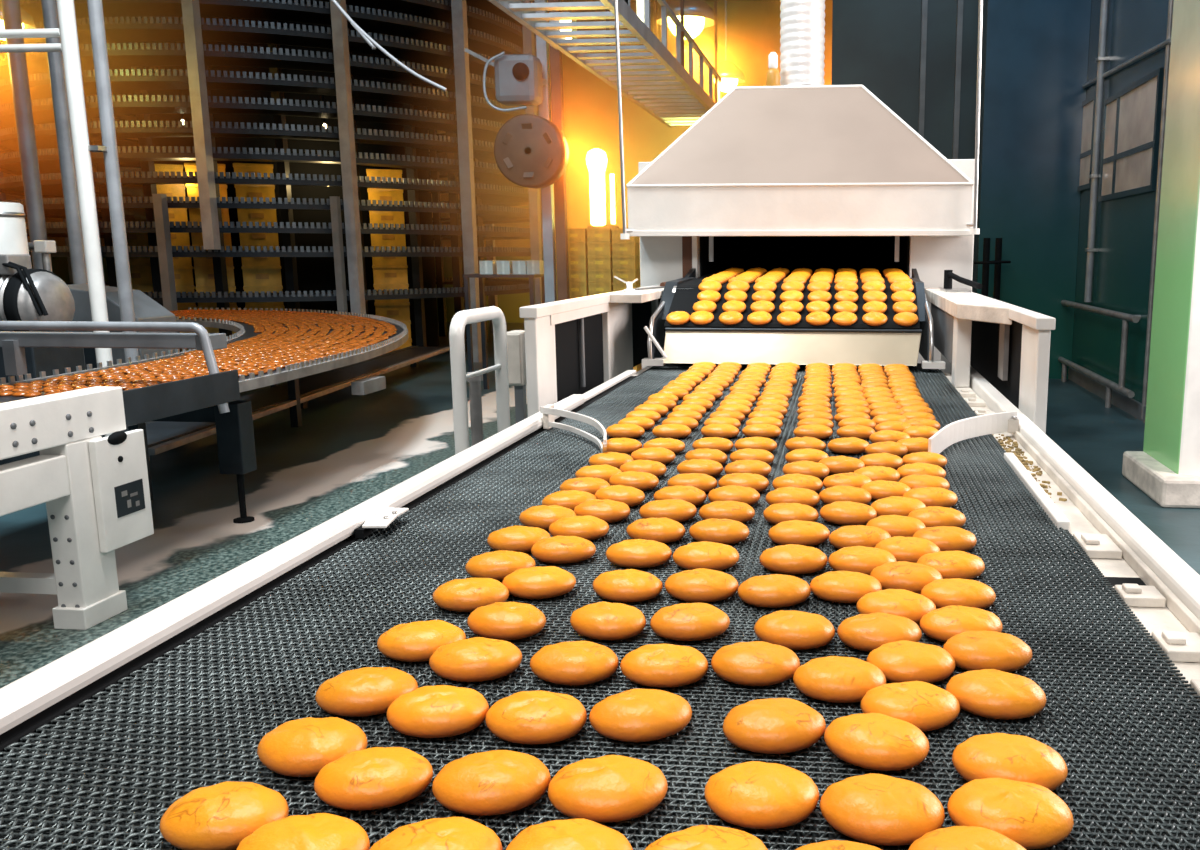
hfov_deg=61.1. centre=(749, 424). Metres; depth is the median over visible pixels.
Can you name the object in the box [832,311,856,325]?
bun
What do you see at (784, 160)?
hood
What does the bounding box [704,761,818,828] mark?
bun
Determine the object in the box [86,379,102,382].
biscuit
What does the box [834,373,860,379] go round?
bun
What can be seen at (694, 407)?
bun
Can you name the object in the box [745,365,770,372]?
bun
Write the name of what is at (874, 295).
bun
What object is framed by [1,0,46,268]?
slim post
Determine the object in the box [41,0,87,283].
slim post
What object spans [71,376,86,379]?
biscuit
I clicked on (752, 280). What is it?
bun
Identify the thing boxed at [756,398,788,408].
bun
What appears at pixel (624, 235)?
rod
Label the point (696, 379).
bun
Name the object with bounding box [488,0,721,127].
walkway
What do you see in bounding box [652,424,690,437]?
bun
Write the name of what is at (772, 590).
bun
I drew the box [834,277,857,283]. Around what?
bun
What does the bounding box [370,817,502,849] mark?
bun
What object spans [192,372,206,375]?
biscuit
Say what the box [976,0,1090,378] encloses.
wall panel
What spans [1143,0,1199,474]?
column
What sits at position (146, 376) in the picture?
biscuit
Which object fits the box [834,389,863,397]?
bun
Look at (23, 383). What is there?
biscuit
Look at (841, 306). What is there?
bun
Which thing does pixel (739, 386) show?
bun
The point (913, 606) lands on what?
bun
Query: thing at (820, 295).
bun
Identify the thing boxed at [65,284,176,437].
guard
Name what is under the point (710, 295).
bun
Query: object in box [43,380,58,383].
biscuit
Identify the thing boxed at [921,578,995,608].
bun
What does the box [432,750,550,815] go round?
bun
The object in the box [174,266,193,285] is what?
crate
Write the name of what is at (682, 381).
bun
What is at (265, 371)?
biscuit
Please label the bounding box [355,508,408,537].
clip
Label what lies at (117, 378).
biscuit
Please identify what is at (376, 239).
crate
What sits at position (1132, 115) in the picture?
window
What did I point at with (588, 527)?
bun
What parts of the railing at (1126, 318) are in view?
leg, rail, rail, leg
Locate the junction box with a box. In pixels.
[507,330,526,422]
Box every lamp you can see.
[0,0,35,39]
[179,89,183,124]
[322,95,326,128]
[549,12,576,49]
[586,149,618,255]
[636,0,643,21]
[657,0,713,39]
[707,0,744,91]
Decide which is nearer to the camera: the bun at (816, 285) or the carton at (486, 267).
the bun at (816, 285)
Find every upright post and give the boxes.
[535,0,556,302]
[548,0,569,300]
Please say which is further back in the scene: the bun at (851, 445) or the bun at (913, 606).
the bun at (851, 445)
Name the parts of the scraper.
blade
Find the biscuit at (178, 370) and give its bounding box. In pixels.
[173,369,186,372]
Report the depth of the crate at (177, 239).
12.25 m
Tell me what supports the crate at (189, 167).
on the crate at (192, 189)
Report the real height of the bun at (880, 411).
0.031 m
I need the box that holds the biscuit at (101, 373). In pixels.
[98,372,111,375]
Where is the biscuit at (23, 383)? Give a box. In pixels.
[13,382,28,385]
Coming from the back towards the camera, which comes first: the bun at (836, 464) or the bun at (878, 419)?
the bun at (878, 419)
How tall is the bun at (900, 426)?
0.030 m
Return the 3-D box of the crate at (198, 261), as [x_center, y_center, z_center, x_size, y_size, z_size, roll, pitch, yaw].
[-6.588,-2.075,12.269,0.436,0.240,0.356,-5,11,-27]
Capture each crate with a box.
[119,167,142,187]
[122,187,143,200]
[124,208,146,225]
[126,233,148,245]
[129,246,150,264]
[130,265,152,284]
[132,284,152,292]
[154,164,183,184]
[156,184,184,200]
[168,208,187,225]
[170,233,189,245]
[173,246,191,265]
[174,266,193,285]
[175,286,195,305]
[177,305,195,309]
[184,162,225,184]
[186,184,227,200]
[189,208,229,225]
[191,225,231,245]
[193,246,232,265]
[194,266,234,285]
[195,286,236,306]
[197,306,237,309]
[204,327,235,333]
[233,163,272,176]
[234,184,274,201]
[237,208,276,225]
[239,225,278,245]
[241,246,279,265]
[241,266,281,285]
[243,286,283,305]
[245,306,283,310]
[366,169,401,188]
[367,188,402,204]
[369,211,404,226]
[371,227,405,245]
[372,246,406,264]
[372,265,407,283]
[373,284,408,302]
[374,302,409,320]
[385,338,411,353]
[400,320,410,338]
[568,229,586,241]
[568,242,587,254]
[568,256,587,268]
[569,269,587,282]
[569,282,589,295]
[586,229,611,241]
[587,242,611,254]
[587,256,612,268]
[588,269,612,282]
[588,282,614,295]
[611,229,638,241]
[612,242,639,254]
[612,256,639,268]
[612,269,639,282]
[612,282,640,291]
[633,363,641,371]
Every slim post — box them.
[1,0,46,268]
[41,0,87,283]
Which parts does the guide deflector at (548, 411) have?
post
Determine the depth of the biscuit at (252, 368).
5.29 m
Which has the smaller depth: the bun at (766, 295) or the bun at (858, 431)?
the bun at (858, 431)
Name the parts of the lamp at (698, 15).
globe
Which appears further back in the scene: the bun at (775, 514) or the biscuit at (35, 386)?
the biscuit at (35, 386)
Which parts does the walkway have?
stub post, rail, stub post, stub post, rail, stub post, stub post, stub post, stub post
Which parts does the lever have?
plate, lever arm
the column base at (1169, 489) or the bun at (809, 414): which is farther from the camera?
the column base at (1169, 489)
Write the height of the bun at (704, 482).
0.030 m
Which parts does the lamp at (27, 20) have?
globe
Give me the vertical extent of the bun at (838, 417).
0.031 m
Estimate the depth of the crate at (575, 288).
9.22 m
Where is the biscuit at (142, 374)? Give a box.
[138,373,153,376]
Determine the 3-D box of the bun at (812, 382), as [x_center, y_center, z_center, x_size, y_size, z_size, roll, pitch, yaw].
[0.207,-0.123,3.109,0.090,0.031,0.072,1,10,8]
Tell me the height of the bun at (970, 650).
0.031 m
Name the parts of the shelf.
leg, leg, leg, leg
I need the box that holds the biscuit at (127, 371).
[122,370,135,373]
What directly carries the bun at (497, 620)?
on the conveyor at (98, 741)
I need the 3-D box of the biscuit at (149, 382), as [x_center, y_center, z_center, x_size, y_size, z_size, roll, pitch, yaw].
[-2.856,-0.199,4.758,0.061,0.024,0.068,2,10,14]
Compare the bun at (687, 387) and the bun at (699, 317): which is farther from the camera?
the bun at (699, 317)
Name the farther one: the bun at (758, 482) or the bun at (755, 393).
the bun at (755, 393)
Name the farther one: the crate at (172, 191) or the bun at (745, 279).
the crate at (172, 191)
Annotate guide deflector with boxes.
[540,404,606,452]
[928,411,1018,453]
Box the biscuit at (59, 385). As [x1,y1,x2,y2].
[56,384,70,386]
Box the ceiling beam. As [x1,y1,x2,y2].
[630,0,751,2]
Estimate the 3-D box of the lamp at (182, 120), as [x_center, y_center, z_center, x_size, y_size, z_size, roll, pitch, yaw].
[-6.731,-3.825,11.827,0.044,0.530,0.044,1,10,5]
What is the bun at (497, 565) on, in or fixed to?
on the conveyor at (98, 741)
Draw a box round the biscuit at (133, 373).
[126,372,140,375]
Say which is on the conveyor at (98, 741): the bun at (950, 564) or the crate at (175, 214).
the bun at (950, 564)
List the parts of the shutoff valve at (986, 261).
stem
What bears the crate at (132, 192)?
on the crate at (131, 214)
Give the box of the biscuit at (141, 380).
[132,379,146,383]
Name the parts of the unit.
arm, arm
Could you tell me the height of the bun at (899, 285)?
0.050 m
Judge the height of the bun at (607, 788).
0.031 m
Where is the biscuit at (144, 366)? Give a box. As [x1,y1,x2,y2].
[140,365,151,368]
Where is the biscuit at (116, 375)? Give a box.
[112,374,125,376]
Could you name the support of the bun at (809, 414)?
on the conveyor at (98, 741)
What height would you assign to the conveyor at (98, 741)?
0.981 m
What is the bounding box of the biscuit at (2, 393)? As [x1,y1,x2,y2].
[0,391,13,396]
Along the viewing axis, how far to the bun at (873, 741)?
0.83 m
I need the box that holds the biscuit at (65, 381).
[58,380,72,384]
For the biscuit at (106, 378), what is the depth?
4.89 m
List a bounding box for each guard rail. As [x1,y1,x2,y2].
[519,285,663,416]
[925,288,1055,433]
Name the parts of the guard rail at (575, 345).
leg, rod, plate, panel, leg, shelf plate, leg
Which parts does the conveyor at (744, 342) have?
tie rod, edge rod, plate, apron plate, plate, edge rod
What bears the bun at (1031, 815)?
on the conveyor at (98, 741)
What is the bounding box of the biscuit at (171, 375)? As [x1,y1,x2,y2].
[166,374,180,376]
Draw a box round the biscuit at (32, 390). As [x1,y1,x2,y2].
[27,389,42,392]
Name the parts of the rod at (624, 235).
rod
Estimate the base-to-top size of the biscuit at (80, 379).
0.023 m
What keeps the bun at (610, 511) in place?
on the conveyor at (98, 741)
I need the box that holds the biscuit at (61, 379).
[57,378,73,381]
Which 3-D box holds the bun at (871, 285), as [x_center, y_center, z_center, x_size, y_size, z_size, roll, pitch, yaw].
[0.482,-0.537,3.900,0.092,0.050,0.079,1,10,7]
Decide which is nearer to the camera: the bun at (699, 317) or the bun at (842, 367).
the bun at (842, 367)
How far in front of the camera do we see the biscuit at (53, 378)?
4.87 m
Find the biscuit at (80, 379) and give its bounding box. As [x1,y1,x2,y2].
[75,378,87,382]
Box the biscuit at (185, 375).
[180,374,194,377]
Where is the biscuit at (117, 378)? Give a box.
[113,377,127,379]
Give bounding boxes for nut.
[614,276,637,292]
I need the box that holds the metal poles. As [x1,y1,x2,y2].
[0,0,149,460]
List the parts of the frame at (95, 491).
post, panel, extension plate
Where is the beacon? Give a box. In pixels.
[766,52,779,85]
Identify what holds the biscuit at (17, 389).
on the conveyor at (291, 373)
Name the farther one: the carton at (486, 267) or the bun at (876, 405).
the carton at (486, 267)
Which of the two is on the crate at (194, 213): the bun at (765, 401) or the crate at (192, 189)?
the crate at (192, 189)
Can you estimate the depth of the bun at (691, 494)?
1.68 m
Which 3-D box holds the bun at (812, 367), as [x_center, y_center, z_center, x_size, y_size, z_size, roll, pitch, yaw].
[0.238,-0.192,3.509,0.090,0.030,0.072,2,10,12]
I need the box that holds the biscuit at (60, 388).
[56,387,72,390]
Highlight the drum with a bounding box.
[0,202,28,253]
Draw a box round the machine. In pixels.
[0,254,85,464]
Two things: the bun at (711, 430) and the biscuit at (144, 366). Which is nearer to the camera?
the bun at (711, 430)
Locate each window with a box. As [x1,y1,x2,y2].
[1077,93,1095,190]
[1098,67,1163,201]
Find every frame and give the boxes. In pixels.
[0,369,239,629]
[106,346,449,454]
[1072,0,1168,402]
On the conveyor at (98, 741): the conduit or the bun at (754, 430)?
the bun at (754, 430)
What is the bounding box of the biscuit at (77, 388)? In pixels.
[72,386,89,389]
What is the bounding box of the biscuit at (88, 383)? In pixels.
[85,382,101,385]
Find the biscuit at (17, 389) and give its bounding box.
[11,388,28,391]
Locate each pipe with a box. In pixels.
[28,240,56,272]
[1084,0,1108,301]
[1141,0,1173,418]
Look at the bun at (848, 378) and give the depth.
3.18 m
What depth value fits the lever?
4.11 m
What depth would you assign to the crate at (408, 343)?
13.22 m
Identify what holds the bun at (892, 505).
on the conveyor at (98, 741)
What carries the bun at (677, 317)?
on the conveyor at (744, 342)
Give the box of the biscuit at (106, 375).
[101,374,114,377]
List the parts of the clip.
plate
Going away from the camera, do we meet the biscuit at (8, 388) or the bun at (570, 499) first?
the bun at (570, 499)
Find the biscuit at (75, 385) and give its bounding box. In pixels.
[70,384,84,388]
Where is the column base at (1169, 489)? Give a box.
[1122,451,1199,507]
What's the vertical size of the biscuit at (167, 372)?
0.022 m
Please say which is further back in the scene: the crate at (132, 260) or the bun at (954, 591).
the crate at (132, 260)
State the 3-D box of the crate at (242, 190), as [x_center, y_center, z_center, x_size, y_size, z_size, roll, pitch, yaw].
[-6.027,-2.801,12.190,0.436,0.240,0.356,-5,11,-25]
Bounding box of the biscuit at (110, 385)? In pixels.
[105,384,117,386]
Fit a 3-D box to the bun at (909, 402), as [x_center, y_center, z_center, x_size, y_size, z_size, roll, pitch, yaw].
[0.438,-0.053,2.698,0.091,0.031,0.073,2,10,13]
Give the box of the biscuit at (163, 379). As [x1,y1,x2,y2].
[157,378,171,382]
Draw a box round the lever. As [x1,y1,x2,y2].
[940,270,982,291]
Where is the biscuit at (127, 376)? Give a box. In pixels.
[124,375,139,378]
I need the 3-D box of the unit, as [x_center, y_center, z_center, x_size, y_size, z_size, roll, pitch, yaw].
[-2.085,-2.919,8.487,0.662,0.543,0.342,1,10,5]
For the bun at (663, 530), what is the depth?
1.47 m
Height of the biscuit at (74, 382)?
0.024 m
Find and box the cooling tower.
[0,0,543,361]
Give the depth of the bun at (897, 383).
3.07 m
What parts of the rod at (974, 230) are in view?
rod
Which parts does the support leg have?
arm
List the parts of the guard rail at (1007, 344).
leg, shelf plate, panel, plate, leg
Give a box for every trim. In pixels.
[918,0,962,158]
[1068,367,1145,422]
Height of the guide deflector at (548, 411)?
0.056 m
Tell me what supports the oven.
on the floor
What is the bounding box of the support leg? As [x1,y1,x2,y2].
[153,400,256,523]
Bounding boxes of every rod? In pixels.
[614,0,633,238]
[966,0,982,233]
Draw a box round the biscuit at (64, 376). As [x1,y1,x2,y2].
[59,375,71,377]
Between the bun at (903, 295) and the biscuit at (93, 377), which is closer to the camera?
the bun at (903, 295)
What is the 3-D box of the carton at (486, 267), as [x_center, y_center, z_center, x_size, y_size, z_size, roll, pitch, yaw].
[-2.544,-1.539,9.760,0.130,0.130,0.181,1,10,5]
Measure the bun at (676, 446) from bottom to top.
0.030 m
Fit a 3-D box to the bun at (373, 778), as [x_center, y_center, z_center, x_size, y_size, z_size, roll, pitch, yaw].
[-0.296,0.276,0.789,0.090,0.030,0.073,0,10,-1]
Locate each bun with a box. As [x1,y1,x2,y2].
[160,781,288,849]
[236,813,369,849]
[257,717,367,776]
[314,747,432,809]
[315,667,417,716]
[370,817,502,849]
[377,620,465,661]
[386,685,488,737]
[429,637,521,681]
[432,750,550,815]
[433,578,508,611]
[465,550,535,580]
[467,602,545,639]
[485,690,586,744]
[487,526,549,552]
[502,566,575,598]
[506,818,632,849]
[519,505,575,529]
[530,641,618,685]
[531,536,595,563]
[542,490,596,510]
[548,755,667,821]
[549,515,608,539]
[560,477,609,494]
[570,601,645,639]
[574,499,629,522]
[575,464,621,482]
[588,452,633,468]
[589,689,691,741]
[592,569,662,601]
[595,485,644,506]
[602,438,641,453]
[606,423,644,437]
[606,539,671,567]
[609,471,658,490]
[618,416,654,429]
[620,460,666,476]
[620,643,707,687]
[626,410,660,421]
[626,518,684,542]
[631,447,675,463]
[634,404,667,415]
[639,499,696,521]
[643,398,675,409]
[643,438,684,453]
[645,825,767,849]
[648,393,677,402]
[650,603,729,640]
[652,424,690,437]
[654,485,705,505]
[658,388,688,398]
[662,417,697,429]
[663,383,692,392]
[665,568,738,601]
[666,311,689,324]
[667,410,701,420]
[667,473,716,491]
[668,379,695,388]
[672,404,705,414]
[673,541,738,569]
[675,375,701,384]
[677,459,722,476]
[678,371,704,379]
[681,398,712,409]
[683,393,714,402]
[685,448,727,463]
[686,368,711,376]
[689,365,713,371]
[689,518,748,543]
[690,311,713,324]
[692,362,716,368]
[692,388,722,398]
[692,437,733,452]
[693,300,716,311]
[694,384,723,391]
[697,290,720,302]
[698,280,721,291]
[699,501,754,522]
[700,379,728,388]
[701,424,738,437]
[702,277,724,284]
[704,416,740,427]
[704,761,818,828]
[705,376,732,384]
[708,372,734,379]
[708,485,759,505]
[710,410,744,421]
[711,641,799,685]
[712,368,737,376]
[713,275,728,281]
[715,365,739,372]
[716,404,750,415]
[717,362,741,368]
[718,473,768,491]
[719,311,742,324]
[720,398,752,408]
[722,300,745,312]
[723,698,825,753]
[724,290,746,301]
[724,393,755,403]
[725,460,770,476]
[727,280,749,291]
[728,277,750,283]
[729,389,759,398]
[730,384,759,391]
[730,448,773,463]
[733,380,761,388]
[734,437,776,451]
[738,276,753,283]
[738,376,765,384]
[738,574,810,607]
[739,372,765,378]
[741,368,767,375]
[742,424,780,437]
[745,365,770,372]
[746,417,782,427]
[747,311,771,324]
[747,363,770,368]
[748,410,783,420]
[750,300,774,312]
[752,290,775,301]
[753,280,776,291]
[753,404,787,415]
[754,610,834,649]
[755,277,777,283]
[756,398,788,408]
[758,394,787,401]
[760,544,827,573]
[761,388,791,398]
[763,384,792,391]
[763,503,818,524]
[764,380,792,387]
[766,487,819,506]
[768,372,795,379]
[768,520,829,545]
[769,376,796,384]
[770,369,795,375]
[771,365,796,371]
[772,473,822,491]
[776,362,799,369]
[777,311,800,324]
[779,301,803,312]
[780,290,803,301]
[781,280,804,291]
[783,277,805,284]
[783,461,829,478]
[785,436,825,450]
[785,448,828,462]
[793,424,832,438]
[793,656,885,702]
[795,840,881,849]
[797,399,830,407]
[797,405,831,413]
[797,411,832,420]
[797,418,833,428]
[798,394,829,401]
[802,380,830,387]
[802,385,831,391]
[802,389,832,398]
[804,372,831,379]
[804,377,831,384]
[805,363,830,368]
[805,366,830,371]
[805,369,831,375]
[806,300,829,312]
[806,311,830,325]
[807,281,829,291]
[808,290,831,301]
[809,277,831,284]
[810,571,881,603]
[812,275,832,280]
[818,456,864,473]
[819,485,871,503]
[820,501,876,524]
[820,773,944,845]
[823,472,871,488]
[824,713,928,770]
[827,437,868,453]
[828,546,896,574]
[829,525,890,548]
[831,366,856,372]
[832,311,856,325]
[832,363,856,369]
[832,370,858,376]
[832,381,859,388]
[833,301,857,312]
[833,376,861,384]
[834,275,853,279]
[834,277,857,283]
[834,281,857,291]
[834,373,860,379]
[834,385,863,392]
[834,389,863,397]
[834,411,870,422]
[835,290,857,302]
[835,394,865,402]
[835,399,868,408]
[836,405,870,414]
[837,424,874,438]
[837,612,921,651]
[838,417,876,428]
[854,466,899,481]
[856,589,935,623]
[858,364,882,368]
[858,366,883,373]
[859,370,885,376]
[859,453,903,469]
[860,382,889,388]
[861,275,881,279]
[861,374,887,380]
[861,378,888,384]
[861,480,910,499]
[861,681,959,731]
[862,277,884,283]
[862,281,885,292]
[862,312,886,325]
[863,290,886,301]
[863,301,886,312]
[863,387,892,393]
[863,391,893,398]
[865,396,896,405]
[865,441,907,456]
[866,515,925,536]
[866,640,955,682]
[868,402,901,410]
[869,430,910,442]
[870,407,904,417]
[870,561,942,593]
[871,496,925,515]
[872,414,907,424]
[875,421,910,431]
[875,536,939,562]
[883,364,908,369]
[884,366,909,373]
[886,370,912,377]
[888,373,914,379]
[888,377,915,384]
[888,381,916,388]
[889,277,912,283]
[890,281,913,292]
[891,290,915,302]
[891,385,918,391]
[892,390,920,396]
[893,301,916,312]
[893,312,918,325]
[893,395,924,402]
[897,437,927,453]
[897,462,945,478]
[898,399,928,407]
[899,474,949,489]
[900,405,932,413]
[902,411,935,419]
[902,452,946,467]
[903,425,938,438]
[903,487,957,507]
[905,418,939,429]
[908,506,965,526]
[908,826,1025,849]
[913,526,976,551]
[917,551,984,579]
[919,605,1002,642]
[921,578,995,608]
[943,631,1031,671]
[946,669,1045,719]
[947,778,1073,848]
[952,733,1067,790]
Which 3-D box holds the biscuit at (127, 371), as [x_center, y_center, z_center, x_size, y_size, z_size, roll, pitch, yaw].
[-3.220,-0.272,5.185,0.068,0.024,0.066,-1,10,-6]
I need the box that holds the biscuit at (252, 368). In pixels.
[248,367,259,370]
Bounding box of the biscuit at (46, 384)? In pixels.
[42,383,57,386]
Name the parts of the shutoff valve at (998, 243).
stem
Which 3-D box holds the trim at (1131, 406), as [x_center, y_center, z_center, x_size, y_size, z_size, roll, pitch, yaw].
[3.326,-0.225,9.004,0.028,0.130,5.580,1,10,5]
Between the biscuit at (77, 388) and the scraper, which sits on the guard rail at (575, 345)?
the scraper
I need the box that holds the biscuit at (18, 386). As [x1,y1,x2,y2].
[12,385,28,388]
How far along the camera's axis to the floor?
5.95 m
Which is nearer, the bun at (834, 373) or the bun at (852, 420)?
the bun at (852, 420)
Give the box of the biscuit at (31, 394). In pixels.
[23,392,41,397]
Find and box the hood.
[626,85,973,235]
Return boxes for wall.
[0,96,137,282]
[427,0,832,322]
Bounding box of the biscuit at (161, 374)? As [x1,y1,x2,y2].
[154,373,167,377]
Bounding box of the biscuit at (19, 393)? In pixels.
[12,391,28,396]
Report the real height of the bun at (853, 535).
0.031 m
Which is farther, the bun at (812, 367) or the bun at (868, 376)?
the bun at (812, 367)
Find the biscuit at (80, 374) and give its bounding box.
[72,373,85,376]
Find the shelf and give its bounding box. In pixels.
[462,273,544,388]
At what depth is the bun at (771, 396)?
2.80 m
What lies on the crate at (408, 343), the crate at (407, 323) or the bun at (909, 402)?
the crate at (407, 323)
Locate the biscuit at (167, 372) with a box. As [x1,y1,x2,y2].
[163,371,175,373]
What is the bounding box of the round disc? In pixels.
[494,114,568,188]
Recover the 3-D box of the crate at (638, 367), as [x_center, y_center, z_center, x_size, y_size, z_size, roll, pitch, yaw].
[-1.148,-0.543,9.438,0.218,0.120,0.214,1,10,5]
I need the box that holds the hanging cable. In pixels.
[331,0,446,91]
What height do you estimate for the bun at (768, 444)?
0.031 m
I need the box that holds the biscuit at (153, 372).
[149,371,162,374]
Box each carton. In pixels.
[479,261,496,273]
[496,261,512,273]
[512,261,526,273]
[526,261,543,273]
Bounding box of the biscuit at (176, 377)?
[168,376,182,378]
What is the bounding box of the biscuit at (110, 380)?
[103,379,115,382]
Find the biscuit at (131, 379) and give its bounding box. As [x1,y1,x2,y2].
[128,378,141,381]
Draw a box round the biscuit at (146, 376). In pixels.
[140,375,154,378]
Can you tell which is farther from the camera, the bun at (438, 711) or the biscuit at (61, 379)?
the biscuit at (61, 379)
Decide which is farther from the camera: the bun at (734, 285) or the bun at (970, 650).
the bun at (734, 285)
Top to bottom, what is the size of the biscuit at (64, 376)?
0.021 m
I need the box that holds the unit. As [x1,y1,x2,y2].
[464,48,546,111]
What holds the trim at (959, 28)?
attached to the wall partition at (876, 44)
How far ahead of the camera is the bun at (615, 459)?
1.96 m
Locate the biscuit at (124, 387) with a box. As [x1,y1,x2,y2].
[117,385,133,389]
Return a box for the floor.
[0,322,1199,687]
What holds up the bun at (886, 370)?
on the conveyor at (98, 741)
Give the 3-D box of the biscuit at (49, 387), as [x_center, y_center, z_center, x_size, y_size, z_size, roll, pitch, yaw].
[-3.193,-0.165,4.562,0.061,0.025,0.068,-4,11,-22]
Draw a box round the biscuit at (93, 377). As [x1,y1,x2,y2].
[87,376,101,378]
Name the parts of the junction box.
lid, post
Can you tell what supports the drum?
on the machine
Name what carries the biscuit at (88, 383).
on the conveyor at (291, 373)
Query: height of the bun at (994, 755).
0.030 m
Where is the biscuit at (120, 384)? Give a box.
[117,382,131,385]
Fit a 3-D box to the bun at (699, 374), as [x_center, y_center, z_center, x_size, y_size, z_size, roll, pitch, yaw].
[-0.195,-0.164,3.342,0.091,0.031,0.074,3,10,16]
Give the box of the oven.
[626,0,974,369]
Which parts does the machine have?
motor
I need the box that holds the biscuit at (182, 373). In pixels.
[176,372,191,374]
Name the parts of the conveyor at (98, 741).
rail, rail, frame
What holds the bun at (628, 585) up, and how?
on the conveyor at (98, 741)
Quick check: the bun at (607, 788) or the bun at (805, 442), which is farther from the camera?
the bun at (805, 442)
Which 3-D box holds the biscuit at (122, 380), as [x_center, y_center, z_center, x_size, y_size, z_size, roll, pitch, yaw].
[-3.013,-0.206,4.800,0.068,0.024,0.067,-9,13,-42]
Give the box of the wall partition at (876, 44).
[831,0,986,292]
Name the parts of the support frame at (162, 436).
leg, leg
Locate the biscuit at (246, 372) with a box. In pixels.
[243,371,257,375]
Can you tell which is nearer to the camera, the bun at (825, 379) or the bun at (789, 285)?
the bun at (825, 379)
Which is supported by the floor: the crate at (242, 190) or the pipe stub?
the pipe stub
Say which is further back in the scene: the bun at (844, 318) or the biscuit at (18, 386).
the biscuit at (18, 386)
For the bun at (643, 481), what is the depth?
1.79 m
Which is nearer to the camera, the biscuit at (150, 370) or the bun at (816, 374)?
the bun at (816, 374)
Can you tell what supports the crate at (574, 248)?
on the crate at (575, 262)
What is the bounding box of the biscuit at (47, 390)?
[43,389,59,392]
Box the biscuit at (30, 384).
[27,382,42,385]
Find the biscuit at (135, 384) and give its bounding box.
[130,383,146,386]
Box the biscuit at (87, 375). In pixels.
[84,373,99,377]
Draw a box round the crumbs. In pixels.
[992,434,1066,502]
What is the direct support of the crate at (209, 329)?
on the crate
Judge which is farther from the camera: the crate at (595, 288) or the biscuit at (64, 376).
the crate at (595, 288)
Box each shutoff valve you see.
[973,238,998,296]
[993,238,1010,300]
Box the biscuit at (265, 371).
[253,369,266,373]
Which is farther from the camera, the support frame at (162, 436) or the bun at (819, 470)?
the support frame at (162, 436)
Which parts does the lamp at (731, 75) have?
stem, globe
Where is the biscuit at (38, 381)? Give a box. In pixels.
[29,380,43,383]
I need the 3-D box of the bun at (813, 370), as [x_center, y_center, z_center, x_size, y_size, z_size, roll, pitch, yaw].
[0.233,-0.174,3.409,0.090,0.030,0.073,0,10,3]
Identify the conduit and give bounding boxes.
[1082,38,1170,87]
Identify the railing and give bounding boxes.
[0,321,229,413]
[449,306,509,454]
[1058,300,1140,407]
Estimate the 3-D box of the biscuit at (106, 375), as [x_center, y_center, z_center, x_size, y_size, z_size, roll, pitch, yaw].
[-3.219,-0.245,5.022,0.067,0.023,0.067,9,13,41]
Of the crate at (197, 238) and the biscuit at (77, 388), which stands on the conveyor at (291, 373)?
the biscuit at (77, 388)
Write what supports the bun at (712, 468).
on the conveyor at (98, 741)
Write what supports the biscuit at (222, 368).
on the conveyor at (291, 373)
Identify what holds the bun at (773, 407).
on the conveyor at (98, 741)
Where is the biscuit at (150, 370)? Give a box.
[148,369,162,371]
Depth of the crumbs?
2.10 m
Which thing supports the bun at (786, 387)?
on the conveyor at (98, 741)
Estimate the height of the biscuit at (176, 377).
0.024 m
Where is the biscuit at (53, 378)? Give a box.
[45,377,59,380]
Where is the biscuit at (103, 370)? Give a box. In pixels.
[97,369,110,372]
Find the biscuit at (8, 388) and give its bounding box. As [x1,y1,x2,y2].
[0,387,13,390]
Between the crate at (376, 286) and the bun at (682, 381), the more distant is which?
the crate at (376, 286)
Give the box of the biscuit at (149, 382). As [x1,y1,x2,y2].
[143,380,157,385]
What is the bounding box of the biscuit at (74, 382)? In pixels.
[71,381,85,384]
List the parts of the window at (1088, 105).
pane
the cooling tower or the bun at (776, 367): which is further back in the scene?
the cooling tower
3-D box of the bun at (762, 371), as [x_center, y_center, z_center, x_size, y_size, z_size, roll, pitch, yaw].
[0.015,-0.178,3.429,0.092,0.031,0.073,3,10,15]
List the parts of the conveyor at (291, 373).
leg, leg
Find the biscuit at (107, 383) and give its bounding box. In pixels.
[101,382,117,385]
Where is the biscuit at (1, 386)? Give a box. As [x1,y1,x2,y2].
[0,385,13,388]
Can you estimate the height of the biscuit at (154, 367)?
0.024 m
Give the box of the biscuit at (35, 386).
[27,385,41,389]
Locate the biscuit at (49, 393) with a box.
[44,392,61,395]
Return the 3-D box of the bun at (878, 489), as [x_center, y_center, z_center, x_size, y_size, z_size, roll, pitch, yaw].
[0.237,0.113,1.740,0.090,0.030,0.072,1,10,7]
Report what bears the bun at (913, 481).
on the conveyor at (98, 741)
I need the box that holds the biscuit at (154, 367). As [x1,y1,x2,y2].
[146,366,159,369]
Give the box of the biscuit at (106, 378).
[100,377,115,380]
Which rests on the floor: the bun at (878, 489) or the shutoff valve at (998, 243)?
the shutoff valve at (998, 243)
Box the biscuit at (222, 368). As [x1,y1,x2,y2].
[220,367,232,370]
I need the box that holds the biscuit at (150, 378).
[143,377,157,381]
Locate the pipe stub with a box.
[466,372,482,445]
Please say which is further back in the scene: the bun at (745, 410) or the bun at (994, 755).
the bun at (745, 410)
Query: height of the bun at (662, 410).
0.031 m
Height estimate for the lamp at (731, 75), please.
2.850 m
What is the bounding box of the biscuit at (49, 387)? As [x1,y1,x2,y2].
[42,386,57,390]
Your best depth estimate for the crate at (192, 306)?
12.38 m
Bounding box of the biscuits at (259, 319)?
[170,309,396,349]
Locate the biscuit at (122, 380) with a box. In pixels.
[115,379,130,383]
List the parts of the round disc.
blade, blade, blade, blade, blade, blade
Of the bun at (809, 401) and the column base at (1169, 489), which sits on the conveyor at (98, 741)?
the bun at (809, 401)
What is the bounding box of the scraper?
[633,281,667,289]
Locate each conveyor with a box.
[0,307,407,500]
[0,354,1199,849]
[642,259,944,368]

